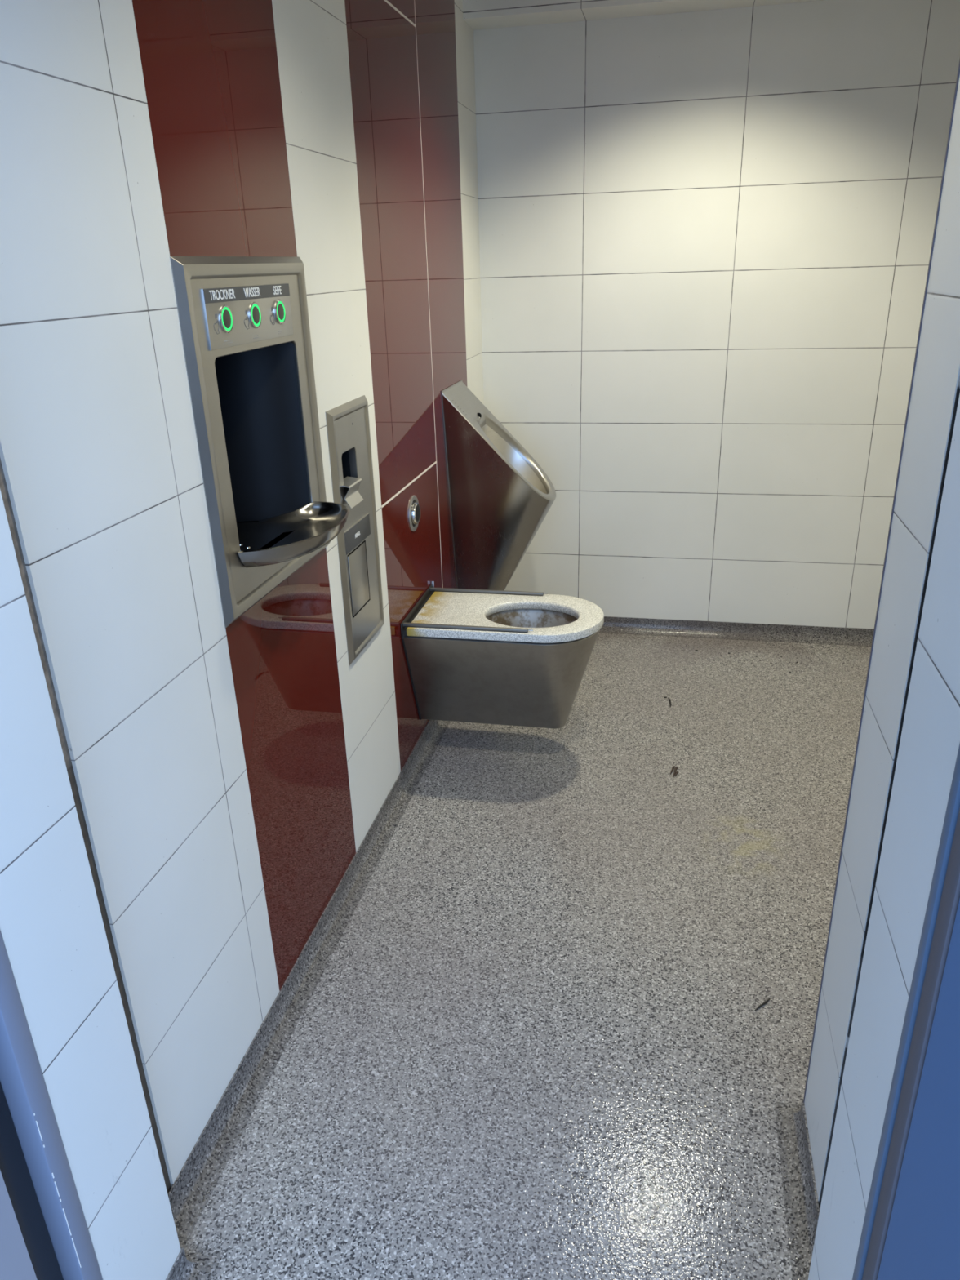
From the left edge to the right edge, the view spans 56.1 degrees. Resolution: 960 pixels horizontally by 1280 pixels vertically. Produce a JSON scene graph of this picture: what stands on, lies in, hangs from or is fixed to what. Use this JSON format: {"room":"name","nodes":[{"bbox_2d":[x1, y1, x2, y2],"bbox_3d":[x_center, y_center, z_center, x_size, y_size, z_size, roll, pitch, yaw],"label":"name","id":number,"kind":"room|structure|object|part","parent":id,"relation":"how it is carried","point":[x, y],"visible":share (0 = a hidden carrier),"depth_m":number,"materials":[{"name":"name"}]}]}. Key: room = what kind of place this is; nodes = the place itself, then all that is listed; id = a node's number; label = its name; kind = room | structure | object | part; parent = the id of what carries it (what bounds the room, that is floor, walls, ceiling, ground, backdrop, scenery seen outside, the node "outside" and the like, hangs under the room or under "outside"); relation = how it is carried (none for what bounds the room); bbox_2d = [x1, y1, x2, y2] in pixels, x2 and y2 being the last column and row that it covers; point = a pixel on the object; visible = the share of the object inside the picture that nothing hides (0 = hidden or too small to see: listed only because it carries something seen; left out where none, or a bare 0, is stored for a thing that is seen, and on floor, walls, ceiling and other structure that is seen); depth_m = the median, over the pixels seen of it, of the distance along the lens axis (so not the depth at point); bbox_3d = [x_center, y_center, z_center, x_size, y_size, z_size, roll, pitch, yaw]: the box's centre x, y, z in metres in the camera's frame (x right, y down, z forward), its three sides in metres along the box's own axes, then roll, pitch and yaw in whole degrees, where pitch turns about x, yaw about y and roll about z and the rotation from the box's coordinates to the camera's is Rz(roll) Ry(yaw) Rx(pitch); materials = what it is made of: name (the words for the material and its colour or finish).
{"room":"public restroom","nodes":[
{"label":"public restroom","id":0,"kind":"room"},
{"bbox_2d":[0,0,484,1186],"bbox_3d":[-0.446,-0.787,2.537,0.300,2.760,2.995,3,23,12],"label":"wall","id":1,"kind":"structure","parent":0,"point":[100,455],"depth_m":1.49,"materials":[{"name":"tile"}]},
{"bbox_2d":[132,0,355,991],"bbox_3d":[-0.455,-0.526,1.829,0.006,2.692,0.543,3,23,12],"label":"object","id":2,"kind":"object","parent":1,"relation":"attached to","point":[210,68],"visible":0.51,"depth_m":1.86,"materials":[{"name":"red"}]},
{"bbox_2d":[169,256,349,627],"bbox_3d":[-0.501,-0.438,1.880,0.391,0.664,0.555,3,23,12],"label":"sink","id":3,"kind":"object","parent":1,"relation":"attached to","point":[244,322],"visible":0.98,"depth_m":1.93,"materials":[{"name":"metal"}]},
{"bbox_3d":[-0.448,-0.640,1.768,0.006,0.104,0.378,3,23,12],"label":"control plate","id":4,"kind":"part","parent":3,"relation":"part of","materials":[{"name":"metal"}]},
{"bbox_2d":[236,501,349,567],"bbox_3d":[-0.467,-0.232,1.957,0.333,0.044,0.410,3,23,12],"label":"basin","id":5,"kind":"object","parent":3,"relation":"in","point":[269,532],"depth_m":2.03,"materials":[{"name":"silver metal"}]},
{"bbox_2d":[165,719,450,1279],"bbox_3d":[-0.228,0.519,2.889,0.122,0.066,3.272,3,23,12],"label":"baseboard","id":6,"kind":"structure","parent":1,"relation":"attached to","point":[193,1186],"depth_m":2.04,"materials":[{"name":"grey stone"}]},
{"bbox_2d":[324,395,384,665],"bbox_3d":[-0.401,-0.303,2.466,0.188,0.677,0.296,3,23,12],"label":"dispenser","id":7,"kind":"object","parent":1,"relation":"attached to","point":[348,425],"visible":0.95,"depth_m":2.42,"materials":[{"name":"metal"}]},
{"bbox_3d":[-0.332,-0.288,2.435,0.005,0.059,0.202,3,23,12],"label":"name plate","id":8,"kind":"part","parent":7,"relation":"part of","materials":[{"name":"grey paint"}]},
{"bbox_2d":[344,0,435,505],"bbox_3d":[-0.246,-1.128,2.693,0.006,1.318,0.650,3,23,12],"label":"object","id":9,"kind":"object","parent":1,"relation":"attached to","point":[382,42],"visible":1,"depth_m":2.64,"materials":[{"name":"red"}]},
{"bbox_2d":[383,0,415,26],"bbox_3d":[-0.265,-1.738,2.438,0.006,0.006,0.650,3,23,12],"label":"trim","id":10,"kind":"structure","parent":1,"relation":"attached to","point":[386,1],"depth_m":2.58,"materials":[{"name":"white metal"}]},
{"bbox_2d":[387,0,415,24],"bbox_3d":[-0.272,-1.956,2.348,0.006,0.464,0.650,3,23,12],"label":"glass panel","id":11,"kind":"object","parent":1,"relation":"attached to","point":[406,7],"visible":1,"depth_m":2.64,"materials":[{"name":"red"}]},
{"bbox_2d":[381,461,436,507],"bbox_3d":[-0.226,-0.517,2.948,0.006,0.006,0.650,3,23,12],"label":"trim","id":12,"kind":"structure","parent":1,"relation":"attached to","point":[435,462],"depth_m":2.90,"materials":[{"name":"white metal"}]},
{"bbox_2d":[382,462,442,770],"bbox_3d":[-0.206,-0.100,3.121,0.021,0.896,0.650,3,23,12],"label":"glass panel","id":13,"kind":"object","parent":1,"relation":"attached to","point":[412,558],"depth_m":2.99,"materials":[{"name":"red"}]},
{"bbox_3d":[-0.213,-0.420,2.985,0.015,0.119,0.119,3,23,12],"label":"flush button","id":14,"kind":"part","parent":13,"relation":"part of","materials":[{"name":"silver metal"}]},
{"bbox_3d":[-0.212,-0.420,2.985,0.014,0.072,0.072,3,23,12],"label":"push knob","id":15,"kind":"part","parent":13,"relation":"part of","materials":[{"name":"silver metal"}]},
{"bbox_3d":[-0.206,-0.419,2.984,0.001,0.054,0.054,3,23,12],"label":"knob","id":16,"kind":"part","parent":13,"relation":"part of","materials":[{"name":"silver metal"}]},
{"bbox_2d":[400,581,604,728],"bbox_3d":[0.101,0.080,3.094,0.637,0.437,0.392,3,23,12],"label":"toilet","id":17,"kind":"object","parent":13,"relation":"attached to","point":[500,657],"visible":1,"depth_m":3.00,"materials":[{"name":"metal"}]},
{"bbox_3d":[-0.207,-0.102,3.085,0.019,0.051,0.389,3,23,12],"label":"hinge plate","id":18,"kind":"part","parent":17,"relation":"part of","materials":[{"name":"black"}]},
{"bbox_3d":[-0.049,-0.041,2.881,0.412,0.009,0.013,3,23,12],"label":"seat rail","id":19,"kind":"part","parent":17,"relation":"part of","materials":[{"name":"grey metal"}]},
{"bbox_3d":[0.021,-0.172,3.191,0.412,0.009,0.013,3,23,12],"label":"seat rail","id":20,"kind":"part","parent":17,"relation":"part of","materials":[{"name":"grey metal"}]},
{"bbox_3d":[0.104,-0.082,3.020,0.618,0.028,0.380,3,23,12],"label":"seat","id":21,"kind":"part","parent":17,"relation":"part of","materials":[{"name":"white plastic"}]},
{"bbox_3d":[0.175,0.021,3.037,0.350,0.168,0.270,3,23,12],"label":"bowl","id":22,"kind":"part","parent":17,"relation":"part of","materials":[{"name":"metal"}]},
{"bbox_2d":[413,0,442,581],"bbox_3d":[-0.172,-1.054,3.071,0.006,2.689,0.005,3,23,12],"label":"trim","id":23,"kind":"structure","parent":1,"relation":"attached to","point":[414,0],"depth_m":3.00,"materials":[{"name":"white metal"}]},
{"bbox_2d":[414,0,466,588],"bbox_3d":[-0.117,-1.158,3.317,0.006,2.692,0.540,3,23,12],"label":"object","id":24,"kind":"object","parent":1,"relation":"attached to","point":[434,19],"visible":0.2,"depth_m":3.17,"materials":[{"name":"red"}]},
{"bbox_2d":[440,379,555,590],"bbox_3d":[0.100,-0.536,3.535,0.395,0.901,0.338,3,23,12],"label":"urinal","id":25,"kind":"object","parent":24,"relation":"attached to","point":[500,495],"visible":0.95,"depth_m":3.44,"materials":[{"name":"metal"}]},
{"bbox_2d":[481,424,546,493],"bbox_3d":[0.132,-0.556,3.519,0.261,0.543,0.256,3,23,12],"label":"bowl","id":26,"kind":"object","parent":25,"relation":"on","point":[496,434],"depth_m":3.57,"materials":[{"name":"metal"}]},
{"bbox_2d":[0,393,959,1279],"bbox_3d":[-0.009,-0.099,0.855,1.900,2.760,0.169,3,23,12],"label":"wall","id":27,"kind":"structure","parent":0,"point":[52,930],"depth_m":1.11,"materials":[{"name":"tile"}]},
{"bbox_2d":[0,457,171,1194],"bbox_3d":[-0.766,-0.194,1.140,0.294,2.760,0.108,3,23,12],"label":"trim","id":28,"kind":"structure","parent":27,"relation":"attached to","point":[5,495],"depth_m":1.34,"materials":[{"name":"black metal"}]},
{"bbox_2d":[0,743,959,1279],"bbox_3d":[0.201,0.263,0.623,1.829,2.260,0.646,16,29,37],"label":"door frame","id":29,"kind":"structure","parent":27,"relation":"in","point":[911,1228],"depth_m":0.86,"materials":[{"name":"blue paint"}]},
{"bbox_3d":[-0.620,0.167,0.993,0.077,2.200,0.033,3,23,12],"label":"frame","id":30,"kind":"part","parent":29,"relation":"part of","materials":[{"name":"grey paint"}]},
{"bbox_3d":[0.459,0.222,0.780,0.122,2.200,0.018,3,23,12],"label":"frame","id":31,"kind":"part","parent":29,"relation":"part of","materials":[{"name":"blue paint"}]},
{"bbox_2d":[773,1099,819,1279],"bbox_3d":[1.293,0.601,2.579,1.168,0.066,3.272,3,23,12],"label":"baseboard","id":32,"kind":"structure","parent":27,"relation":"attached to","point":[798,1180],"depth_m":1.68,"materials":[{"name":"grey stone"}]},
{"bbox_2d":[818,373,959,1208],"bbox_3d":[0.751,-0.148,0.917,0.444,2.760,0.291,3,23,12],"label":"trim","id":33,"kind":"structure","parent":27,"relation":"attached to","point":[957,393],"depth_m":1.24,"materials":[{"name":"black metal"}]},
{"bbox_2d":[186,632,871,1279],"bbox_3d":[0.756,0.630,2.791,2.700,0.120,3.530,3,23,12],"label":"floor","id":34,"kind":"structure","parent":0,"point":[534,1044],"depth_m":2.12,"materials":[{"name":"grey stone"}]},
{"bbox_2d":[670,765,678,777],"bbox_3d":[0.664,0.446,3.071,0.025,0.007,0.074,8,24,22],"label":"scrap","id":35,"kind":"object","parent":34,"relation":"on","point":[675,772],"visible":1,"depth_m":3.07,"materials":[{"name":"brown"}]},
{"bbox_2d":[754,997,770,1010],"bbox_3d":[0.661,0.851,2.103,0.060,0.004,0.006,-17,27,-33],"label":"twig","id":36,"kind":"object","parent":34,"relation":"on","point":[767,1000],"visible":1,"depth_m":2.10,"materials":[{"name":"black"}]},
{"bbox_2d":[473,0,959,629],"bbox_3d":[1.054,-1.336,3.737,2.700,2.760,0.200,3,23,12],"label":"wall","id":37,"kind":"structure","parent":0,"point":[705,237],"depth_m":3.63,"materials":[{"name":"tile"}]},
{"bbox_2d":[462,0,825,30],"bbox_3d":[1.029,-2.388,3.085,2.200,0.315,0.180,3,23,12],"label":"ceiling","id":38,"kind":"structure","parent":37,"relation":"attached to","point":[478,15],"depth_m":3.24,"materials":[{"name":"tile"}]},
{"bbox_2d":[599,616,873,646],"bbox_3d":[1.117,-0.043,4.134,2.200,0.066,0.048,3,23,12],"label":"baseboard","id":39,"kind":"structure","parent":37,"relation":"attached to","point":[620,625],"depth_m":4.13,"materials":[{"name":"grey stone"}]},
{"bbox_2d":[804,75,959,1202],"bbox_3d":[1.193,-0.223,1.063,1.245,2.760,0.210,3,23,12],"label":"wall","id":40,"kind":"structure","parent":0,"point":[937,368],"depth_m":1.28,"materials":[{"name":"tile"}]},
{"bbox_2d":[803,58,959,1102],"bbox_3d":[0.605,-0.325,1.268,0.005,2.692,0.006,3,23,12],"label":"trim","id":41,"kind":"structure","parent":40,"relation":"attached to","point":[958,70],"depth_m":1.33,"materials":[{"name":"grey"}]},
{"label":"outside","id":42,"kind":"structure","parent":0,"visible":0},
{"bbox_2d":[0,1170,37,1279],"bbox_3d":[-0.229,-0.184,0.505,7.000,3.200,0.410,3,23,12],"label":"wall","id":43,"kind":"structure","parent":42,"point":[15,1264],"depth_m":1.12,"materials":[{"name":"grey paint"}]}
]}

